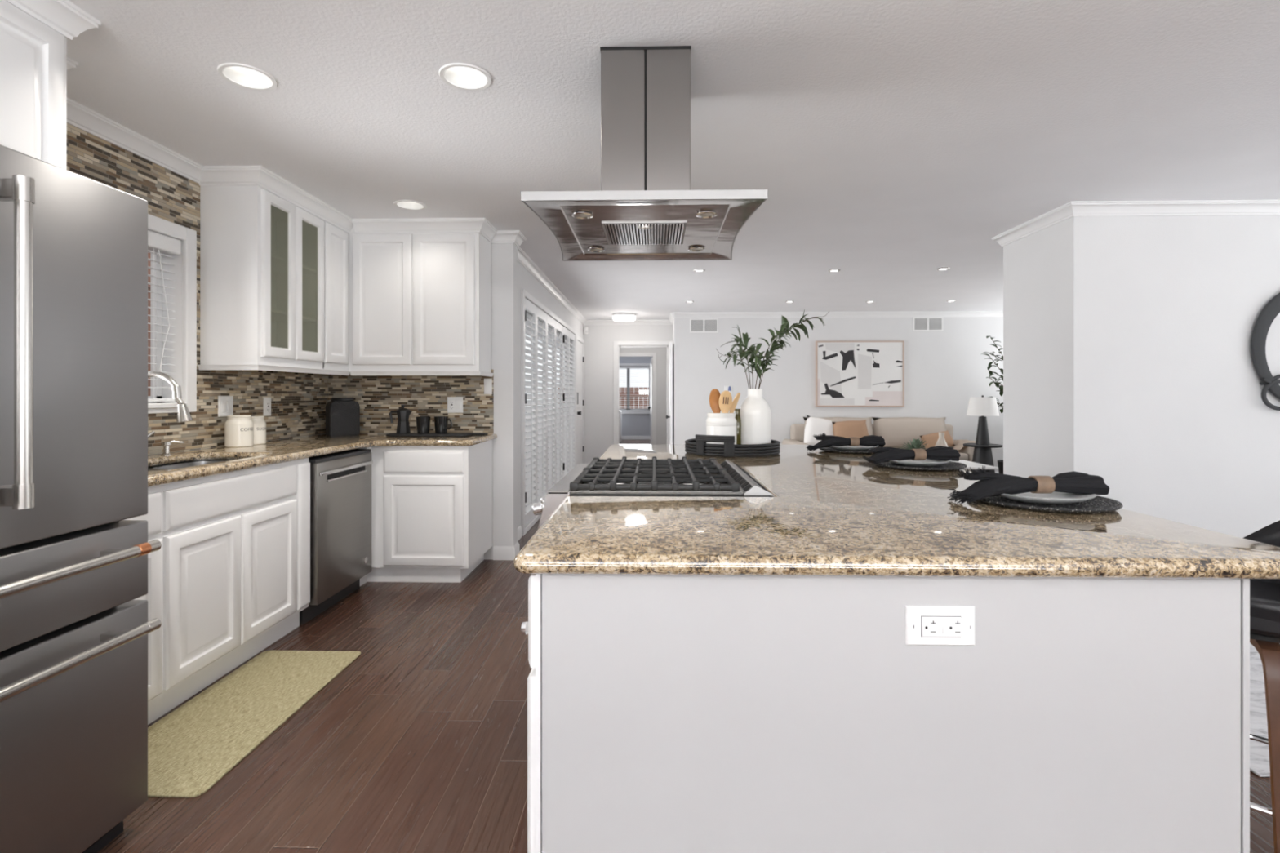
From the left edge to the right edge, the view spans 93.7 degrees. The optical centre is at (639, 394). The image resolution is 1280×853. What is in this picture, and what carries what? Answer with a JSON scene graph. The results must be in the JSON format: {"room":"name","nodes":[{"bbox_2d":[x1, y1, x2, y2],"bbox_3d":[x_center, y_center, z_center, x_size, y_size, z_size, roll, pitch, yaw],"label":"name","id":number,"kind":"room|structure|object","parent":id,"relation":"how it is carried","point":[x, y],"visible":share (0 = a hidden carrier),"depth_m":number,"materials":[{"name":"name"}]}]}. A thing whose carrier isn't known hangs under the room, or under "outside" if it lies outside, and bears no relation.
{"room":"kitchen","nodes":[
{"label":"kitchen","id":0,"kind":"room"},
{"bbox_2d":[0,0,101,169],"bbox_3d":[-2.084,0.015,1.371,0.647,2.440,1.162,0,0,1],"label":"upper cabinet","id":1,"kind":"object","parent":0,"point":[34,34],"visible":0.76,"depth_m":1.79,"materials":[{"name":"white paint"}]},
{"bbox_2d":[66,123,328,455],"bbox_3d":[-2.504,0.015,0.735,0.158,2.440,7.550,0,0,1],"label":"wall","id":2,"kind":"structure","parent":0,"point":[299,401],"depth_m":3.21,"materials":[{"name":"tile"}]},
{"bbox_2d":[66,97,202,183],"bbox_3d":[-2.350,-1.166,2.682,0.057,0.078,1.090,0,0,1],"label":"trim","id":3,"kind":"structure","parent":2,"relation":"attached to","point":[78,116],"depth_m":2.76,"materials":[{"name":"white paint"}]},
{"bbox_2d":[147,213,196,413],"bbox_3d":[-2.442,-0.385,2.641,0.190,0.960,1.084,0,0,1],"label":"window","id":4,"kind":"structure","parent":2,"relation":"in","point":[184,364],"depth_m":3.11,"materials":[{"name":"white paint"}]},
{"bbox_2d":[147,230,181,401],"bbox_3d":[-2.427,-0.379,2.641,0.090,0.833,0.928,0,0,1],"label":"window blind","id":5,"kind":"object","parent":4,"relation":"attached to","point":[158,244],"visible":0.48,"depth_m":3.00,"materials":[{"name":"white paint"}]},
{"bbox_2d":[217,395,232,417],"bbox_3d":[-2.356,0.069,3.416,0.009,0.118,0.115,0,0,1],"label":"light switch","id":6,"kind":"object","parent":2,"relation":"attached to","point":[224,402],"visible":0.96,"depth_m":3.40,"materials":[{"name":"white plastic"}]},
{"bbox_2d":[197,165,353,375],"bbox_3d":[-2.166,-0.667,3.830,0.369,1.076,1.327,0,0,1],"label":"upper cabinet","id":7,"kind":"object","parent":2,"relation":"attached to","point":[274,255],"visible":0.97,"depth_m":3.29,"materials":[{"name":"white paint"}]},
{"bbox_2d":[271,253,316,321],"bbox_3d":[-2.208,-0.627,3.551,0.275,0.325,0.615,0,0,1],"label":"shelf","id":8,"kind":"object","parent":7,"relation":"attached to","point":[278,264],"depth_m":3.86,"materials":[{"name":"white paint"}]},
{"bbox_2d":[328,243,517,559],"bbox_3d":[-1.716,0.015,4.551,1.550,2.440,0.133,0,0,1],"label":"wall","id":9,"kind":"structure","parent":0,"point":[504,255],"depth_m":4.48,"materials":[{"name":"white paint"}]},
{"bbox_2d":[348,217,497,377],"bbox_3d":[-1.541,-0.667,4.295,0.971,1.076,0.367,0,0,1],"label":"upper cabinet","id":10,"kind":"object","parent":9,"relation":"attached to","point":[420,289],"visible":0.99,"depth_m":4.15,"materials":[{"name":"white paint"}]},
{"bbox_2d":[447,396,462,413],"bbox_3d":[-1.378,0.080,4.472,0.117,0.118,0.009,0,0,1],"label":"wall outlet","id":11,"kind":"object","parent":9,"relation":"attached to","point":[455,404],"visible":1,"depth_m":4.47,"materials":[{"name":"white plastic"}]},
{"bbox_2d":[517,261,583,527],"bbox_3d":[-1.057,0.015,7.215,0.140,2.440,5.225,0,0,1],"label":"wall","id":12,"kind":"structure","parent":0,"point":[526,281],"depth_m":5.46,"materials":[{"name":"white paint"}]},
{"bbox_2d":[493,525,521,559],"bbox_3d":[-1.003,1.185,4.823,0.164,0.100,0.724,0,0,1],"label":"baseboard","id":13,"kind":"structure","parent":12,"relation":"attached to","point":[500,553],"depth_m":4.46,"materials":[{"name":"white paint"}]},
{"bbox_2d":[491,230,586,324],"bbox_3d":[-0.933,-1.166,7.121,0.222,0.078,5.407,0,0,1],"label":"trim","id":14,"kind":"structure","parent":12,"relation":"attached to","point":[516,237],"depth_m":5.51,"materials":[{"name":"white paint"}]},
{"bbox_2d":[520,288,576,536],"bbox_3d":[-1.046,0.160,6.972,0.155,2.150,3.510,0,0,1],"label":"window","id":15,"kind":"structure","parent":12,"relation":"in","point":[524,294],"depth_m":5.24,"materials":[{"name":"white paint"}]},
{"bbox_2d":[524,297,536,526],"bbox_3d":[-1.023,0.160,5.554,0.056,2.030,0.570,0,0,1],"label":"plantation shutter","id":16,"kind":"object","parent":15,"relation":"attached to","point":[530,418],"visible":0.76,"depth_m":5.55,"materials":[{"name":"white paint"}]},
{"bbox_2d":[536,306,546,502],"bbox_3d":[-1.012,0.160,6.123,0.051,2.030,0.558,0,0,1],"label":"plantation shutter","id":17,"kind":"object","parent":15,"relation":"attached to","point":[541,416],"visible":0.8,"depth_m":6.12,"materials":[{"name":"white paint"}]},
{"bbox_2d":[546,314,555,492],"bbox_3d":[-0.999,0.160,6.687,0.051,2.030,0.558,0,0,1],"label":"plantation shutter","id":18,"kind":"object","parent":15,"relation":"attached to","point":[551,414],"visible":0.64,"depth_m":6.68,"materials":[{"name":"white paint"}]},
{"bbox_2d":[555,320,563,483],"bbox_3d":[-0.985,0.160,7.250,0.051,2.030,0.558,0,0,1],"label":"plantation shutter","id":19,"kind":"object","parent":15,"relation":"attached to","point":[559,411],"visible":0.71,"depth_m":7.25,"materials":[{"name":"white paint"}]},
{"bbox_2d":[562,325,569,476],"bbox_3d":[-0.969,0.160,7.807,0.056,2.030,0.570,0,0,1],"label":"door","id":20,"kind":"structure","parent":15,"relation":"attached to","point":[566,332],"depth_m":7.81,"materials":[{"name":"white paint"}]},
{"bbox_2d":[568,330,574,471],"bbox_3d":[-0.958,0.160,8.377,0.051,2.030,0.558,0,0,1],"label":"plantation shutter","id":21,"kind":"object","parent":15,"relation":"attached to","point":[571,336],"visible":0.74,"depth_m":8.37,"materials":[{"name":"white paint"}]},
{"bbox_2d":[576,333,584,465],"bbox_3d":[-0.928,0.175,9.305,0.018,2.120,0.980,0,0,1],"label":"trim","id":22,"kind":"structure","parent":12,"relation":"attached to","point":[580,339],"depth_m":9.72,"materials":[{"name":"white paint"}]},
{"bbox_2d":[577,340,584,464],"bbox_3d":[-0.924,0.207,9.315,0.105,2.035,0.850,0,0,1],"label":"door","id":23,"kind":"structure","parent":12,"relation":"in","point":[580,359],"depth_m":9.35,"materials":[{"name":"white paint"}]},
{"bbox_2d":[583,324,672,463],"bbox_3d":[-0.265,0.015,9.869,1.597,2.440,0.120,0,0,1],"label":"wall","id":24,"kind":"structure","parent":0,"point":[599,339],"depth_m":9.82,"materials":[{"name":"white paint"}]},
{"bbox_2d":[613,341,672,444],"bbox_3d":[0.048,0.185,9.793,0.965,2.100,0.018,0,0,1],"label":"trim","id":25,"kind":"structure","parent":24,"relation":"attached to","point":[615,344],"depth_m":9.79,"materials":[{"name":"white paint"}]},
{"bbox_2d":[619,356,653,435],"bbox_3d":[0.092,0.015,16.352,3.200,2.440,0.100,0,0,1],"label":"wall","id":26,"kind":"structure","parent":0,"point":[633,424],"depth_m":16.31,"materials":[{"name":"grey paint"}]},
{"bbox_2d":[619,363,650,413],"bbox_3d":[-0.169,-0.150,16.314,1.080,1.370,0.130,0,0,1],"label":"window","id":27,"kind":"structure","parent":26,"relation":"in","point":[628,411],"depth_m":16.29,"materials":[{"name":"white paint"}]},
{"bbox_2d":[619,366,649,408],"bbox_3d":[-0.169,-0.188,16.311,0.860,1.134,0.045,0,0,1],"label":"window blind","id":28,"kind":"object","parent":27,"relation":"attached to","point":[620,367],"visible":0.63,"depth_m":16.30,"materials":[{"name":"white paint"}]},
{"bbox_2d":[619,346,666,444],"bbox_3d":[-0.041,0.015,12.655,1.410,2.440,0.100,0,0,1],"label":"wall","id":29,"kind":"structure","parent":0,"point":[661,353],"depth_m":12.59,"materials":[{"name":"white paint"}]},
{"bbox_2d":[619,352,656,444],"bbox_3d":[-0.143,0.185,12.598,0.970,2.100,0.018,0,0,1],"label":"trim","id":30,"kind":"structure","parent":29,"relation":"attached to","point":[654,354],"depth_m":12.58,"materials":[{"name":"white paint"}]},
{"bbox_2d":[648,357,653,444],"bbox_3d":[0.232,0.220,13.097,0.091,2.000,0.780,0,0,-2],"label":"door","id":31,"kind":"structure","parent":29,"relation":"in","point":[651,358],"depth_m":12.74,"materials":[{"name":"white paint"}]},
{"bbox_2d":[66,0,1279,350],"bbox_3d":[2.160,-1.315,6.625,9.200,0.220,19.550,0,0,1],"label":"ceiling","id":32,"kind":"structure","parent":0,"point":[890,143],"depth_m":2.59,"materials":[{"name":"paint"}]},
{"bbox_2d":[217,62,277,90],"bbox_3d":[-1.489,-1.278,2.279,0.194,0.155,0.194,0,0,1],"label":"ceiling light","id":33,"kind":"object","parent":32,"relation":"attached to","point":[245,76],"visible":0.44,"depth_m":2.33,"materials":[{"name":"white plastic"}]},
{"bbox_2d":[394,200,426,210],"bbox_3d":[-1.463,-1.278,3.821,0.194,0.155,0.194,0,0,1],"label":"ceiling light","id":34,"kind":"object","parent":32,"relation":"attached to","point":[404,204],"visible":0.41,"depth_m":3.88,"materials":[{"name":"white plastic"}]},
{"bbox_2d":[438,62,492,90],"bbox_3d":[-0.662,-1.278,2.280,0.194,0.155,0.194,0,0,1],"label":"ceiling light","id":35,"kind":"object","parent":32,"relation":"attached to","point":[461,76],"visible":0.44,"depth_m":2.33,"materials":[{"name":"white plastic"}]},
{"bbox_2d":[520,45,767,261],"bbox_3d":[0.021,-0.898,2.265,0.758,0.612,0.840,0,0,1],"label":"range hood","id":36,"kind":"object","parent":32,"relation":"attached to","point":[646,207],"visible":1,"depth_m":2.08,"materials":[{"name":"silver metal"}]},
{"bbox_2d":[672,320,674,444],"bbox_3d":[0.579,0.015,9.399,0.113,2.440,0.780,0,0,1],"label":"wall","id":37,"kind":"structure","parent":0,"point":[673,320],"depth_m":9.15,"materials":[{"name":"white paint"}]},
{"bbox_2d":[666,342,672,444],"bbox_3d":[0.449,0.219,9.377,0.097,2.008,0.770,0,0,1],"label":"door","id":38,"kind":"structure","parent":37,"relation":"in","point":[670,346],"depth_m":8.99,"materials":[{"name":"white paint"}]},
{"bbox_2d":[97,439,1274,852],"bbox_3d":[2.160,1.285,6.625,9.200,0.100,19.550,0,0,1],"label":"floor","id":39,"kind":"structure","parent":0,"point":[419,744],"depth_m":2.06,"materials":[{"name":"brown wood"}]},
{"bbox_2d":[0,144,161,852],"bbox_3d":[-1.804,0.340,1.283,0.932,1.790,0.898,0,0,1],"label":"refrigerator","id":40,"kind":"object","parent":39,"relation":"on","point":[73,246],"visible":1,"depth_m":1.49,"materials":[{"name":"grey metal"}]},
{"bbox_2d":[124,484,161,705],"bbox_3d":[-2.082,0.786,2.017,0.620,0.898,0.452,0,0,1],"label":"base cabinet","id":41,"kind":"object","parent":39,"relation":"on","point":[153,517],"visible":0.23,"depth_m":2.19,"materials":[{"name":"white paint"}]},
{"bbox_2d":[147,459,297,724],"bbox_3d":[-2.067,0.786,2.663,0.620,0.898,0.841,0,0,1],"label":"base cabinet","id":42,"kind":"object","parent":39,"relation":"on","point":[229,540],"visible":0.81,"depth_m":2.55,"materials":[{"name":"white paint"}]},
{"bbox_2d":[147,649,360,797],"bbox_3d":[-1.571,1.231,2.356,0.475,0.008,1.035,0,0,1],"label":"kitchen mat","id":43,"kind":"object","parent":39,"relation":"on","point":[196,744],"visible":0.77,"depth_m":2.27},
{"bbox_2d":[285,457,310,635],"bbox_3d":[-2.055,0.786,3.143,0.620,0.898,0.119,0,0,1],"label":"base cabinet","id":44,"kind":"object","parent":39,"relation":"on","point":[303,465],"visible":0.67,"depth_m":3.12,"materials":[{"name":"white paint"}]},
{"bbox_2d":[299,448,373,625],"bbox_3d":[-2.007,0.792,3.523,0.618,0.885,0.633,0,0,1],"label":"dishwasher","id":45,"kind":"object","parent":39,"relation":"on","point":[340,482],"visible":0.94,"depth_m":3.43,"materials":[{"name":"grey metal"}]},
{"bbox_2d":[358,440,492,586],"bbox_3d":[-1.723,0.786,4.160,1.235,0.898,0.645,0,0,1],"label":"base cabinet","id":46,"kind":"object","parent":39,"relation":"on","point":[432,505],"visible":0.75,"depth_m":3.88,"materials":[{"name":"white paint"}]},
{"bbox_2d":[147,433,497,487],"bbox_3d":[-1.731,0.315,3.130,1.271,0.040,2.706,0,0,1],"label":"countertop","id":47,"kind":"structure","parent":46,"relation":"on","point":[276,451],"depth_m":3.16,"materials":[{"name":"brown stone"}]},
{"bbox_2d":[147,371,192,437],"bbox_3d":[-2.167,0.096,2.730,0.306,0.397,0.134,0,0,1],"label":"faucet","id":48,"kind":"object","parent":47,"relation":"on","point":[184,415],"visible":0.46,"depth_m":2.68,"materials":[{"name":"silver metal"}]},
{"bbox_2d":[147,460,228,471],"bbox_3d":[-2.042,0.436,2.672,0.440,0.197,0.769,0,0,1],"label":"sink","id":49,"kind":"object","parent":47,"relation":"in","point":[180,465],"visible":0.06,"depth_m":2.94,"materials":[{"name":"metal"}]},
{"bbox_2d":[224,414,253,447],"bbox_3d":[-2.254,0.207,3.375,0.137,0.176,0.136,0,0,1],"label":"canister","id":50,"kind":"object","parent":47,"relation":"on","point":[238,428],"visible":1,"depth_m":3.33,"materials":[{"name":"beige ceramic"}]},
{"bbox_2d":[250,415,266,444],"bbox_3d":[-2.261,0.212,3.525,0.111,0.166,0.110,0,0,1],"label":"canister","id":51,"kind":"object","parent":47,"relation":"on","point":[260,424],"visible":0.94,"depth_m":3.50,"materials":[{"name":"beige ceramic"}]},
{"bbox_2d":[325,397,359,435],"bbox_3d":[-2.137,0.160,4.312,0.196,0.270,0.140,0,0,-41],"label":"toaster","id":52,"kind":"object","parent":47,"relation":"on","point":[342,414],"visible":1,"depth_m":4.26,"materials":[{"name":"black metal"}]},
{"bbox_2d":[386,432,471,436],"bbox_3d":[-1.479,0.285,4.217,0.560,0.018,0.180,0,0,1],"label":"serving tray","id":53,"kind":"object","parent":47,"relation":"on","point":[394,434],"visible":0.94,"depth_m":4.13,"materials":[{"name":"black wood"}]},
{"bbox_2d":[389,404,412,433],"bbox_3d":[-1.683,0.175,4.225,0.150,0.202,0.096,0,0,-24],"label":"moka pot","id":54,"kind":"object","parent":53,"relation":"on","point":[403,426],"visible":1,"depth_m":4.20,"materials":[{"name":"black metal"}]},
{"bbox_2d":[416,416,431,434],"bbox_3d":[-1.524,0.217,4.210,0.098,0.118,0.118,0,0,-43],"label":"mug","id":55,"kind":"object","parent":53,"relation":"on","point":[423,423],"visible":1,"depth_m":4.17,"materials":[{"name":"black ceramic"}]},
{"bbox_2d":[434,416,452,433],"bbox_3d":[-1.399,0.217,4.238,0.098,0.118,0.118,0,0,-44],"label":"mug","id":56,"kind":"object","parent":53,"relation":"on","point":[441,423],"visible":1,"depth_m":4.21,"materials":[{"name":"black ceramic"}]},
{"bbox_2d":[782,417,973,471],"bbox_3d":[3.290,0.780,8.308,2.460,0.910,0.910,0,0,1],"label":"sofa","id":57,"kind":"object","parent":39,"relation":"on","point":[895,431],"visible":0.23,"depth_m":8.38,"materials":[{"name":"beige fabric"}]},
{"bbox_2d":[803,414,834,444],"bbox_3d":[2.435,0.535,8.084,0.521,0.506,0.209,0,0,1],"label":"throw pillow","id":58,"kind":"object","parent":57,"relation":"on","point":[814,425],"visible":0.62,"depth_m":8.04,"materials":[{"name":"white fabric"}]},
{"bbox_2d":[803,417,873,435],"bbox_3d":[2.804,0.550,8.465,0.980,0.450,0.243,0,0,1],"label":"cushion","id":59,"kind":"object","parent":57,"relation":"on","point":[869,426],"depth_m":8.46,"materials":[{"name":"beige fabric"}]},
{"bbox_2d":[831,419,868,438],"bbox_3d":[2.812,0.555,7.985,0.483,0.428,0.205,0,0,1],"label":"throw pillow","id":60,"kind":"object","parent":57,"relation":"on","point":[847,428],"visible":0.47,"depth_m":7.95,"materials":[{"name":"beige fabric"}]},
{"bbox_2d":[872,417,946,448],"bbox_3d":[3.804,0.550,8.441,1.040,0.450,0.243,0,0,1],"label":"cushion","id":61,"kind":"object","parent":57,"relation":"on","point":[895,431],"depth_m":8.36,"materials":[{"name":"beige fabric"}]},
{"bbox_2d":[920,430,955,449],"bbox_3d":[4.037,0.635,8.146,0.434,0.286,0.174,0,0,1],"label":"throw pillow","id":62,"kind":"object","parent":57,"relation":"on","point":[931,439],"visible":0.61,"depth_m":8.10,"materials":[{"name":"beige fabric"}]},
{"bbox_2d":[924,448,968,461],"bbox_3d":[3.802,0.835,8.151,1.010,0.120,0.620,0,0,1],"label":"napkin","id":63,"kind":"object","parent":57,"relation":"on","point":[964,453],"depth_m":7.85,"materials":[{"name":"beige fabric"}]},
{"bbox_2d":[520,573,1249,852],"bbox_3d":[0.499,0.798,2.495,1.473,0.874,2.587,0,0,1],"label":"base cabinet","id":64,"kind":"object","parent":39,"relation":"on","point":[667,713],"visible":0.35,"depth_m":1.20,"materials":[{"name":"white paint"}]},
{"bbox_2d":[532,456,773,529],"bbox_3d":[0.024,0.705,2.275,0.808,0.860,0.762,0,0,1],"label":"gas range","id":65,"kind":"object","parent":64,"relation":"in","point":[609,477],"visible":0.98,"depth_m":2.03,"materials":[{"name":"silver metal"}]},
{"bbox_2d":[568,468,743,494],"bbox_3d":[0.060,0.314,2.278,0.555,0.012,0.733,0,0,1],"label":"cooktop","id":66,"kind":"object","parent":65,"relation":"in","point":[578,490],"depth_m":1.92,"materials":[{"name":"metal"}]},
{"bbox_2d":[513,444,1279,578],"bbox_3d":[0.580,0.340,2.502,1.610,0.040,2.670,0,0,1],"label":"countertop","id":67,"kind":"structure","parent":64,"relation":"on","point":[827,513],"depth_m":1.37,"materials":[{"name":"beige stone"}]},
{"bbox_2d":[684,434,780,457],"bbox_3d":[0.504,0.265,3.289,0.512,0.110,0.537,0,0,1],"label":"round tray","id":68,"kind":"object","parent":67,"relation":"on","point":[698,446],"visible":0.87,"depth_m":3.06,"materials":[{"name":"black wood"}]},
{"bbox_2d":[706,412,737,444],"bbox_3d":[0.444,0.204,3.270,0.166,0.206,0.166,0,0,1],"label":"utensil crock","id":69,"kind":"object","parent":68,"relation":"on","point":[720,424],"visible":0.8,"depth_m":3.20,"materials":[{"name":"white ceramic"}]},
{"bbox_2d":[709,388,720,413],"bbox_3d":[0.413,0.130,3.252,0.071,0.317,0.029,0,0,-18],"label":"wooden spoon","id":70,"kind":"object","parent":69,"relation":"in","point":[714,396],"visible":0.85,"depth_m":3.25,"materials":[{"name":"orange wood"}]},
{"bbox_2d":[719,391,732,413],"bbox_3d":[0.457,0.135,3.228,0.066,0.307,0.048,0,0,42],"label":"slotted spoon","id":71,"kind":"object","parent":69,"relation":"in","point":[726,398],"visible":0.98,"depth_m":3.22,"materials":[{"name":"brown wood"}]},
{"bbox_2d":[739,388,771,444],"bbox_3d":[0.642,0.140,3.345,0.176,0.336,0.176,0,0,1],"label":"vase","id":72,"kind":"object","parent":68,"relation":"on","point":[755,412],"visible":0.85,"depth_m":3.28,"materials":[{"name":"white ceramic"}]},
{"bbox_2d":[715,310,827,389],"bbox_3d":[0.737,-0.222,3.327,0.628,0.518,0.335,0,0,1],"label":"leafy branches","id":73,"kind":"object","parent":72,"relation":"in","point":[751,351],"visible":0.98,"depth_m":3.33,"materials":[{"name":"green plant"}]},
{"bbox_2d":[818,446,878,453],"bbox_3d":[1.201,0.311,3.372,0.380,0.015,0.380,0,0,1],"label":"charger","id":74,"kind":"object","parent":67,"relation":"on","point":[826,449],"visible":0.41,"depth_m":3.26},
{"bbox_2d":[830,445,878,450],"bbox_3d":[1.189,0.298,3.372,0.284,0.026,0.284,0,0,1],"label":"dinner plate","id":75,"kind":"object","parent":74,"relation":"on","point":[843,447],"visible":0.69,"depth_m":3.27,"materials":[{"name":"white ceramic"}]},
{"bbox_2d":[805,432,885,451],"bbox_3d":[1.145,0.269,3.368,0.423,0.100,0.160,0,0,1],"label":"napkin","id":76,"kind":"object","parent":75,"relation":"on","point":[827,441],"visible":0.98,"depth_m":3.34,"materials":[{"name":"black fabric"}]},
{"bbox_2d":[873,461,967,471],"bbox_3d":[1.229,0.311,2.651,0.380,0.015,0.380,0,0,1],"label":"charger","id":77,"kind":"object","parent":67,"relation":"on","point":[951,465],"visible":0.66,"depth_m":2.56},
{"bbox_2d":[888,458,951,466],"bbox_3d":[1.217,0.298,2.652,0.284,0.026,0.284,0,0,1],"label":"dinner plate","id":78,"kind":"object","parent":77,"relation":"on","point":[926,462],"visible":0.67,"depth_m":2.56,"materials":[{"name":"white ceramic"}]},
{"bbox_2d":[862,445,960,463],"bbox_3d":[1.189,0.267,2.647,0.390,0.071,0.150,0,0,1],"label":"napkin","id":79,"kind":"object","parent":78,"relation":"on","point":[938,453],"visible":0.94,"depth_m":2.61,"materials":[{"name":"black fabric"}]},
{"bbox_2d":[978,495,1123,512],"bbox_3d":[1.183,0.311,1.772,0.380,0.015,0.380,0,0,1],"label":"charger","id":80,"kind":"object","parent":67,"relation":"on","point":[1098,504],"visible":0.56,"depth_m":1.68,"materials":[{"name":"black wicker"}]},
{"bbox_2d":[999,491,1096,503],"bbox_3d":[1.171,0.298,1.772,0.284,0.026,0.284,0,0,1],"label":"dinner plate","id":81,"kind":"object","parent":80,"relation":"on","point":[1055,497],"visible":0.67,"depth_m":1.71,"materials":[{"name":"white ceramic"}]},
{"bbox_2d":[947,465,1109,504],"bbox_3d":[1.127,0.267,1.769,0.426,0.103,0.146,0,0,-1],"label":"napkin","id":82,"kind":"object","parent":81,"relation":"on","point":[990,484],"visible":0.98,"depth_m":1.74,"materials":[{"name":"black fabric"}]},
{"bbox_2d":[1027,475,1055,493],"bbox_3d":[1.183,0.267,1.772,0.048,0.052,0.060,0,0,1],"label":"napkin ring","id":83,"kind":"object","parent":82,"relation":"on","point":[1046,484],"visible":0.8,"depth_m":1.75,"materials":[{"name":"brown wood"}]},
{"bbox_2d":[905,605,974,645],"bbox_3d":[0.600,0.463,1.196,0.136,0.078,0.010,0,0,1],"label":"wall outlet","id":84,"kind":"object","parent":64,"relation":"attached to","point":[927,625],"visible":1,"depth_m":1.20,"materials":[{"name":"white plastic"}]},
{"bbox_2d":[921,616,960,636],"bbox_3d":[0.600,0.463,1.194,0.077,0.040,0.004,0,0,1],"label":"receptacle","id":85,"kind":"object","parent":84,"relation":"attached to","point":[931,626],"depth_m":1.19,"materials":[{"name":"white plastic"}]},
{"bbox_2d":[951,460,998,472],"bbox_3d":[3.121,1.002,6.677,1.320,0.465,0.700,0,0,1],"label":"coffee table","id":86,"kind":"object","parent":39,"relation":"on","point":[973,465],"visible":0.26,"depth_m":6.38,"materials":[{"name":"white plastic"}]},
{"bbox_2d":[963,443,1003,472],"bbox_3d":[4.255,0.930,7.450,0.430,0.610,0.430,0,0,1],"label":"side table","id":87,"kind":"object","parent":39,"relation":"on","point":[982,454],"visible":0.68,"depth_m":7.36,"materials":[{"name":"black wood"}]},
{"bbox_2d":[966,395,999,444],"bbox_3d":[4.255,0.319,7.450,0.356,0.613,0.356,0,0,1],"label":"table lamp","id":88,"kind":"object","parent":87,"relation":"on","point":[983,406],"visible":1,"depth_m":7.38,"materials":[{"name":"white fabric"}]},
{"bbox_2d":[981,335,1003,474],"bbox_3d":[5.035,0.222,8.176,0.696,2.026,0.632,0,0,31],"label":"potted tree","id":89,"kind":"object","parent":39,"relation":"on","point":[1000,463],"visible":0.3,"depth_m":8.18,"materials":[{"name":"green plant"}]},
{"bbox_2d":[1249,642,1270,777],"bbox_3d":[3.842,1.231,2.749,3.650,0.008,1.720,0,0,1],"label":"area rug","id":90,"kind":"object","parent":39,"relation":"on","point":[1259,752],"visible":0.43,"depth_m":2.28,"materials":[{"name":"white fabric"}]},
{"bbox_2d":[1243,520,1279,852],"bbox_3d":[1.742,0.786,1.709,0.468,0.897,0.468,0,0,-9],"label":"bar stool","id":91,"kind":"object","parent":39,"relation":"on","point":[1264,593],"visible":0.19,"depth_m":1.55,"materials":[{"name":"black leather"}]},
{"bbox_2d":[1249,578,1279,637],"bbox_3d":[1.732,0.593,1.709,0.410,0.065,0.410,0,0,1],"label":"seat cushion","id":92,"kind":"object","parent":91,"relation":"on","point":[1264,620],"depth_m":1.56,"materials":[{"name":"black leather"}]},
{"bbox_2d":[674,316,1003,471],"bbox_3d":[3.663,0.015,8.875,6.303,2.440,0.120,0,0,1],"label":"wall","id":93,"kind":"structure","parent":0,"point":[944,369],"depth_m":8.84,"materials":[{"name":"white paint"}]},
{"bbox_2d":[584,312,674,324],"bbox_3d":[-0.207,-1.166,9.358,1.457,0.078,0.900,0,0,1],"label":"trim","id":94,"kind":"structure","parent":93,"relation":"attached to","point":[670,322],"depth_m":9.77,"materials":[{"name":"white paint"}]},
{"bbox_2d":[689,318,718,333],"bbox_3d":[0.947,-1.012,8.876,0.418,0.207,0.009,0,0,1],"label":"air vent","id":95,"kind":"object","parent":93,"relation":"in","point":[696,325],"visible":1,"depth_m":8.88,"materials":[{"name":"white plastic"}]},
{"bbox_2d":[674,311,1003,318],"bbox_3d":[3.610,-1.166,8.787,6.203,0.078,0.057,0,0,1],"label":"trim","id":96,"kind":"structure","parent":93,"relation":"attached to","point":[937,313],"depth_m":8.80,"materials":[{"name":"white paint"}]},
{"bbox_2d":[815,341,904,406],"bbox_3d":[3.222,-0.297,8.801,1.276,0.961,0.048,0,0,1],"label":"abstract painting","id":97,"kind":"object","parent":93,"relation":"attached to","point":[848,373],"visible":1,"depth_m":8.79,"materials":[{"name":"white paper"}]},
{"bbox_2d":[912,317,942,331],"bbox_3d":[4.224,-1.027,8.797,0.434,0.206,0.009,0,0,1],"label":"air vent","id":98,"kind":"object","parent":93,"relation":"in","point":[919,324],"visible":1,"depth_m":8.80,"materials":[{"name":"white plastic"}]},
{"bbox_2d":[1003,214,1279,537],"bbox_3d":[4.681,0.015,4.144,3.840,2.440,0.770,0,0,1],"label":"wall partition","id":99,"kind":"structure","parent":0,"point":[1127,360],"depth_m":3.79,"materials":[{"name":"white paint"}]},
{"bbox_2d":[991,200,1279,246],"bbox_3d":[4.652,-1.166,4.145,3.897,0.078,0.884,0,0,1],"label":"trim","id":100,"kind":"structure","parent":99,"relation":"attached to","point":[1191,207],"depth_m":3.77,"materials":[{"name":"white paint"}]},
{"bbox_2d":[1250,293,1279,410],"bbox_3d":[4.199,-0.296,3.739,0.752,0.799,0.047,0,0,1],"label":"wreath","id":101,"kind":"object","parent":99,"relation":"attached to","point":[1270,311],"visible":1,"depth_m":3.74,"materials":[{"name":"grey wicker"}]},
{"label":"outside","id":102,"kind":"structure","parent":0,"visible":0},
{"bbox_3d":[-5.592,1.420,9.137,6.380,0.130,26.000,0,0,1],"label":"ground","id":103,"kind":"structure","parent":102,"visible":0},
{"bbox_2d":[147,252,151,395],"bbox_3d":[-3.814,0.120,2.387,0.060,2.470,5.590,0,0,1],"label":"window blind","id":104,"kind":"object","parent":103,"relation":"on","point":[148,254],"visible":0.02,"depth_m":4.61,"materials":[{"name":"white plastic"}]},
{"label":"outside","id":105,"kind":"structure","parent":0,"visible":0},
{"bbox_3d":[3.161,1.420,19.160,10.600,0.130,5.540,0,0,1],"label":"ground","id":106,"kind":"structure","parent":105,"visible":0},
{"bbox_2d":[557,386,648,417],"bbox_3d":[0.241,0.570,18.590,5.590,1.570,0.060,0,0,1],"label":"wooden fence","id":107,"kind":"object","parent":106,"relation":"on","point":[623,388],"visible":0.05,"depth_m":18.61,"materials":[{"name":"brown wood"}]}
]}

